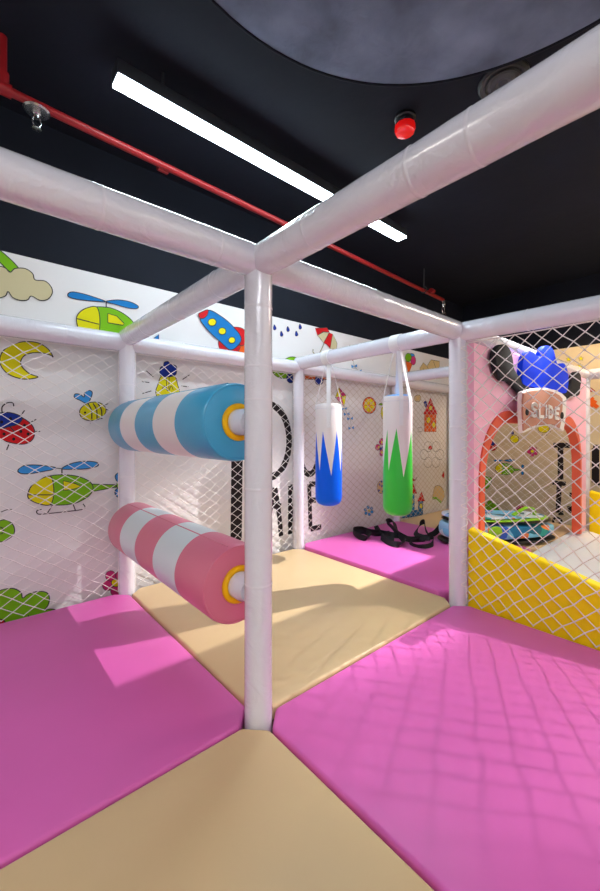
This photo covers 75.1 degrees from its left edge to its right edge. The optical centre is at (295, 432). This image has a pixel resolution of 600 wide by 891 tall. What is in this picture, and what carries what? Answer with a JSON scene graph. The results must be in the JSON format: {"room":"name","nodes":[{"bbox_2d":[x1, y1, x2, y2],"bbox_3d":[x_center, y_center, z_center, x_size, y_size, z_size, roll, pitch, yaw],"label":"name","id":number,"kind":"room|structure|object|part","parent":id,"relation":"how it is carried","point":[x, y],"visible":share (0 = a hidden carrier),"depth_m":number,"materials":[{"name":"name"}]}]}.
{"room":"indoor playground","nodes":[
{"label":"indoor playground","id":0,"kind":"room"},
{"bbox_2d":[0,106,462,623],"bbox_3d":[-0.709,-0.030,2.476,7.160,3.000,0.134,0,0,-41],"label":"wall","id":1,"kind":"structure","parent":0,"point":[53,269],"depth_m":2.19,"materials":[{"name":"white paint"}]},
{"bbox_2d":[0,0,599,306],"bbox_3d":[0.921,-1.580,0.573,7.400,0.100,5.146,0,0,-41],"label":"ceiling","id":2,"kind":"structure","parent":0,"point":[528,219],"depth_m":2.01,"materials":[{"name":"black paint"}]},
{"bbox_2d":[0,32,444,300],"bbox_3d":[0.171,-1.414,2.699,3.594,0.232,0.091,0,0,-42],"label":"pipe","id":3,"kind":"object","parent":2,"relation":"hanging from","point":[6,90],"visible":0.98,"depth_m":1.89,"materials":[{"name":"red metal"}]},
{"bbox_2d":[22,101,50,131],"bbox_3d":[-1.051,-1.271,1.584,0.096,0.082,0.096,0,0,-41],"label":"sprinkler","id":4,"kind":"object","parent":3,"relation":"attached to","point":[35,110],"visible":1,"depth_m":1.57,"materials":[{"name":"silver metal"}]},
{"bbox_3d":[1.202,-1.414,3.650,0.010,0.232,0.064,0,0,-43],"label":"hanger rod","id":5,"kind":"part","parent":3,"relation":"part of","materials":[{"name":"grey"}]},
{"bbox_2d":[440,301,445,313],"bbox_3d":[1.487,-1.255,3.928,0.052,0.125,0.052,0,0,-14],"label":"sprinkler","id":6,"kind":"object","parent":3,"relation":"attached to","point":[443,303],"visible":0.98,"depth_m":3.92,"materials":[{"name":"silver metal"}]},
{"bbox_2d":[112,58,406,240],"bbox_3d":[0.027,-1.455,2.166,1.945,0.150,0.078,0,0,-41],"label":"ceiling light","id":7,"kind":"object","parent":2,"relation":"attached to","point":[126,78],"visible":0.93,"depth_m":1.82,"materials":[{"name":"white plastic"}]},
{"bbox_2d":[209,0,599,86],"bbox_3d":[0.420,-1.472,0.688,1.862,0.107,1.862,0,0,-41],"label":"ceiling panel","id":8,"kind":"object","parent":2,"relation":"hanging from","point":[381,43],"visible":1,"depth_m":1.39,"materials":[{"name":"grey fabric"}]},
{"bbox_2d":[394,108,415,139],"bbox_3d":[0.531,-1.488,1.894,0.100,0.085,0.100,0,0,-41],"label":"beacon","id":9,"kind":"object","parent":2,"relation":"attached to","point":[405,125],"visible":1,"depth_m":1.86,"materials":[{"name":"red plastic"}]},
{"bbox_2d":[478,60,529,98],"bbox_3d":[0.901,-1.520,1.695,0.200,0.021,0.200,0,0,-41],"label":"ceiling speaker","id":10,"kind":"object","parent":2,"relation":"attached to","point":[490,82],"visible":0.48,"depth_m":1.66,"materials":[{"name":"black plastic"}]},
{"bbox_2d":[463,273,599,525],"bbox_3d":[3.643,-0.030,2.983,0.129,3.000,5.026,0,0,-41],"label":"wall","id":11,"kind":"structure","parent":0,"point":[587,286],"depth_m":4.09,"materials":[{"name":"beige"}]},
{"bbox_3d":[0.921,1.520,0.573,7.400,0.100,5.146,0,0,-41],"label":"floor","id":12,"kind":"structure","parent":0,"visible":0},
{"bbox_2d":[467,490,599,650],"bbox_3d":[2.413,0.979,1.939,2.287,0.982,2.240,0,0,-41],"label":"slide","id":13,"kind":"object","parent":12,"relation":"on","point":[562,549],"visible":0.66,"depth_m":1.81,"materials":[{"name":"yellow plastic"}]},
{"bbox_2d":[467,343,585,593],"bbox_3d":[1.735,0.135,2.682,2.100,1.427,0.149,0,0,-41],"label":"entrance arch","id":14,"kind":"object","parent":13,"relation":"on","point":[573,385],"visible":0.85,"depth_m":2.29,"materials":[{"name":"pink"}]},
{"bbox_3d":[1.661,0.361,2.676,1.880,0.973,0.062,0,0,-41],"label":"coral trim","id":15,"kind":"part","parent":14,"relation":"part of","materials":[{"name":"orange plastic"}]},
{"bbox_3d":[0.779,1.196,1.961,4.850,0.548,2.500,0,0,-41],"label":"platform","id":16,"kind":"object","parent":12,"relation":"on","visible":0},
{"bbox_2d":[0,595,243,868],"bbox_3d":[-0.995,0.895,1.265,1.242,0.050,1.242,0,0,-41],"label":"floor mat","id":17,"kind":"object","parent":16,"relation":"on","point":[99,701],"visible":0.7,"depth_m":1.22,"materials":[{"name":"pink leather"}]},
{"bbox_2d":[118,344,134,596],"bbox_3d":[-0.927,0.208,2.146,0.086,1.427,0.086,0,0,-41],"label":"post","id":18,"kind":"object","parent":16,"relation":"on","point":[127,354],"visible":0.56,"depth_m":2.11,"materials":[{"name":"white plastic"}]},
{"bbox_2d":[0,314,125,350],"bbox_3d":[-1.884,-0.490,1.327,2.480,0.097,0.097,0,0,-41],"label":"beam","id":19,"kind":"structure","parent":18,"relation":"attached to","point":[10,326],"depth_m":1.90,"materials":[{"name":"white plastic"}]},
{"bbox_2d":[0,336,118,621],"bbox_3d":[-1.891,0.214,1.315,2.462,1.310,0.018,0,0,-41],"label":"safety net","id":20,"kind":"object","parent":19,"relation":"hanging from","point":[0,336],"visible":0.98,"depth_m":1.93,"materials":[{"name":"white fabric"}]},
{"bbox_2d":[119,268,243,344],"bbox_3d":[-0.530,-0.520,1.683,0.097,0.097,1.220,0,0,-41],"label":"beam","id":21,"kind":"structure","parent":18,"relation":"attached to","point":[219,284],"depth_m":1.51,"materials":[{"name":"white plastic"}]},
{"bbox_2d":[133,338,299,372],"bbox_3d":[-0.452,-0.490,2.553,1.210,0.097,0.097,0,0,-41],"label":"beam","id":22,"kind":"structure","parent":18,"relation":"attached to","point":[149,346],"depth_m":2.39,"materials":[{"name":"white plastic"}]},
{"bbox_2d":[135,353,293,587],"bbox_3d":[-0.450,0.214,2.550,1.167,1.310,0.018,0,0,-41],"label":"safety net","id":23,"kind":"object","parent":22,"relation":"hanging from","point":[135,353],"visible":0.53,"depth_m":2.46,"materials":[{"name":"white fabric"}]},
{"bbox_2d":[0,729,433,890],"bbox_3d":[-0.182,0.895,0.316,1.242,0.050,1.242,0,0,-41],"label":"floor mat","id":24,"kind":"object","parent":16,"relation":"on","point":[244,813],"visible":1,"depth_m":0.83,"materials":[{"name":"beige leather"}]},
{"bbox_2d":[244,269,271,732],"bbox_3d":[-0.114,0.208,1.197,0.086,1.427,0.086,0,0,-41],"label":"post","id":25,"kind":"object","parent":16,"relation":"on","point":[257,284],"visible":0.98,"depth_m":1.16,"materials":[{"name":"white plastic"}]},
{"bbox_2d":[0,146,255,275],"bbox_3d":[-1.075,-0.520,0.374,2.470,0.097,0.097,0,0,-41],"label":"beam","id":26,"kind":"structure","parent":25,"relation":"attached to","point":[26,182],"depth_m":0.89,"materials":[{"name":"white plastic"}]},
{"bbox_2d":[108,383,243,460],"bbox_3d":[-0.520,-0.033,1.671,0.260,0.260,1.166,0,0,-41],"label":"roller","id":27,"kind":"object","parent":25,"relation":"attached to","point":[204,422],"visible":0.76,"depth_m":1.33,"materials":[{"name":"blue"}]},
{"bbox_2d":[108,502,244,623],"bbox_3d":[-0.520,0.499,1.671,0.260,0.260,1.166,0,0,-41],"label":"roller","id":28,"kind":"object","parent":25,"relation":"attached to","point":[205,566],"visible":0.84,"depth_m":1.36,"materials":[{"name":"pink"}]},
{"bbox_2d":[254,24,599,274],"bbox_3d":[0.546,-0.520,0.426,0.097,0.097,1.970,0,0,-41],"label":"beam","id":29,"kind":"structure","parent":25,"relation":"attached to","point":[563,88],"depth_m":0.68,"materials":[{"name":"white plastic"}]},
{"bbox_2d":[132,549,449,718],"bbox_3d":[-0.046,0.895,2.078,1.242,0.050,1.242,0,0,-41],"label":"floor mat","id":30,"kind":"object","parent":16,"relation":"on","point":[328,615],"visible":0.77,"depth_m":1.79,"materials":[{"name":"beige leather"}]},
{"bbox_2d":[293,369,303,548],"bbox_3d":[0.022,0.208,2.959,0.086,1.427,0.086,0,0,-41],"label":"post","id":31,"kind":"object","parent":16,"relation":"on","point":[298,377],"visible":0.94,"depth_m":2.92,"materials":[{"name":"white plastic"}]},
{"bbox_2d":[304,365,395,385],"bbox_3d":[0.497,-0.490,3.366,1.210,0.097,0.097,0,0,-41],"label":"beam","id":32,"kind":"structure","parent":31,"relation":"attached to","point":[340,373],"depth_m":3.31,"materials":[{"name":"white plastic"}]},
{"bbox_2d":[304,375,393,543],"bbox_3d":[0.500,0.214,3.363,1.167,1.310,0.017,0,0,-41],"label":"safety net","id":33,"kind":"object","parent":32,"relation":"hanging from","point":[304,375],"visible":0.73,"depth_m":3.35,"materials":[{"name":"beige fabric"}]},
{"bbox_2d":[294,330,448,368],"bbox_3d":[0.419,-0.520,2.496,0.097,0.097,1.220,0,0,-41],"label":"beam","id":34,"kind":"structure","parent":31,"relation":"attached to","point":[419,338],"depth_m":2.39,"materials":[{"name":"white plastic"}]},
{"bbox_2d":[315,349,341,505],"bbox_3d":[0.231,-0.033,2.716,0.188,1.076,0.188,0,0,-41],"label":"bag","id":35,"kind":"object","parent":34,"relation":"hanging from","point":[328,416],"visible":0.94,"depth_m":2.64,"materials":[{"name":"blue"}]},
{"bbox_2d":[383,334,412,516],"bbox_3d":[0.599,-0.043,2.286,0.172,1.056,0.175,0,0,-41],"label":"bag","id":36,"kind":"object","parent":34,"relation":"hanging from","point":[397,408],"visible":0.97,"depth_m":2.22,"materials":[{"name":"green"}]},
{"bbox_2d":[391,386,400,521],"bbox_3d":[0.972,0.208,3.772,0.086,1.427,0.086,0,0,-41],"label":"post","id":37,"kind":"object","parent":16,"relation":"on","point":[396,519],"visible":0.06,"depth_m":3.74,"materials":[{"name":"white plastic"}]},
{"bbox_2d":[402,366,448,382],"bbox_3d":[1.378,-0.520,3.298,0.097,0.097,1.190,0,0,-41],"label":"beam","id":38,"kind":"structure","parent":37,"relation":"attached to","point":[441,372],"depth_m":3.48,"materials":[{"name":"white plastic"}]},
{"bbox_2d":[403,381,448,392],"bbox_3d":[1.397,-0.490,4.137,1.080,0.097,0.097,0,0,-41],"label":"beam","id":39,"kind":"structure","parent":37,"relation":"attached to","point":[421,385],"depth_m":4.09,"materials":[{"name":"white plastic"}]},
{"bbox_2d":[402,388,448,519],"bbox_3d":[1.392,0.214,4.127,1.017,1.310,0.018,0,0,-41],"label":"safety net","id":40,"kind":"object","parent":39,"relation":"hanging from","point":[406,388],"visible":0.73,"depth_m":4.16,"materials":[{"name":"beige fabric"}]},
{"bbox_2d":[305,521,530,602],"bbox_3d":[0.889,0.885,2.908,1.242,0.070,1.197,0,0,-41],"label":"floor mat","id":41,"kind":"object","parent":16,"relation":"on","point":[427,570],"visible":0.41,"depth_m":2.69,"materials":[{"name":"pink leather"}]},
{"bbox_2d":[353,506,555,548],"bbox_3d":[1.269,0.721,3.083,1.602,0.265,0.508,0,0,2],"label":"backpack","id":42,"kind":"object","parent":41,"relation":"on","point":[387,537],"visible":0.77,"depth_m":3.00,"materials":[{"name":"black fabric"}]},
{"bbox_3d":[1.563,0.646,3.088,0.850,0.066,0.315,0,0,-11],"label":"lid","id":43,"kind":"part","parent":42,"relation":"part of","materials":[{"name":"fabric"}]},
{"bbox_3d":[1.802,0.643,3.071,0.206,0.111,0.035,0,0,-11],"label":"handle","id":44,"kind":"part","parent":42,"relation":"part of","materials":[{"name":"green"}]},
{"bbox_2d":[273,606,599,890],"bbox_3d":[0.767,0.895,1.129,1.242,0.050,1.242,0,0,-41],"label":"floor mat","id":45,"kind":"object","parent":16,"relation":"on","point":[467,742],"visible":0.86,"depth_m":1.08,"materials":[{"name":"pink leather"}]},
{"bbox_2d":[449,337,466,606],"bbox_3d":[0.836,0.208,2.010,0.086,1.427,0.086,0,0,-41],"label":"post","id":46,"kind":"object","parent":16,"relation":"on","point":[457,593],"visible":0.89,"depth_m":1.98,"materials":[{"name":"white plastic"}]},
{"bbox_2d":[272,261,461,338],"bbox_3d":[0.365,-0.520,1.607,1.200,0.097,0.097,0,0,-41],"label":"beam","id":47,"kind":"structure","parent":46,"relation":"attached to","point":[302,277],"depth_m":1.46,"materials":[{"name":"white plastic"}]},
{"bbox_2d":[460,295,599,340],"bbox_3d":[1.463,-0.494,1.277,0.097,0.134,1.872,0,0,-41],"label":"beam","id":48,"kind":"structure","parent":46,"relation":"attached to","point":[588,308],"depth_m":1.71,"materials":[{"name":"white plastic"}]},
{"bbox_2d":[461,319,599,647],"bbox_3d":[1.480,0.207,1.258,0.068,1.324,1.917,0,0,-41],"label":"safety net","id":49,"kind":"object","parent":48,"relation":"hanging from","point":[598,320],"visible":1,"depth_m":1.75,"materials":[{"name":"white fabric"}]},
{"bbox_3d":[0.862,0.186,1.979,0.068,1.251,0.017,0,0,-41],"label":"lacing cord","id":50,"kind":"part","parent":49,"relation":"part of","materials":[{"name":"white plastic"}]},
{"bbox_2d":[401,508,571,552],"bbox_3d":[1.781,0.890,3.673,1.092,0.060,1.197,0,0,-41],"label":"floor mat","id":51,"kind":"object","parent":16,"relation":"on","point":[432,520],"visible":0.12,"depth_m":3.63,"materials":[{"name":"beige leather"}]},
{"bbox_2d":[585,378,589,530],"bbox_3d":[2.620,0.208,3.539,0.086,1.427,0.086,0,0,-41],"label":"post","id":52,"kind":"object","parent":16,"relation":"on","point":[587,379],"visible":0.27,"depth_m":3.50,"materials":[{"name":"white plastic"}]},
{"bbox_2d":[467,336,588,378],"bbox_3d":[1.736,-0.520,2.781,2.330,0.097,0.097,0,0,-41],"label":"beam","id":53,"kind":"structure","parent":52,"relation":"attached to","point":[584,373],"depth_m":2.43,"materials":[{"name":"white plastic"}]},
{"bbox_2d":[588,368,599,379],"bbox_3d":[3.248,-0.520,2.806,0.097,0.097,1.870,0,0,-41],"label":"beam","id":54,"kind":"structure","parent":52,"relation":"attached to","point":[595,370],"depth_m":3.46,"materials":[{"name":"white plastic"}]},
{"bbox_3d":[1.807,0.209,4.488,0.086,1.427,0.086,0,0,-41],"label":"post","id":55,"kind":"object","parent":16,"relation":"on","visible":0},
{"bbox_3d":[2.214,-0.520,4.013,0.097,0.097,1.190,0,0,-41],"label":"beam","id":56,"kind":"structure","parent":55,"relation":"attached to","visible":0},
{"bbox_2d":[485,425,571,523],"bbox_3d":[2.217,0.194,4.016,0.017,1.327,1.164,0,0,-41],"label":"safety net","id":57,"kind":"object","parent":56,"relation":"hanging from","point":[511,425],"visible":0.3,"depth_m":3.87,"materials":[{"name":"white fabric"}]}
]}

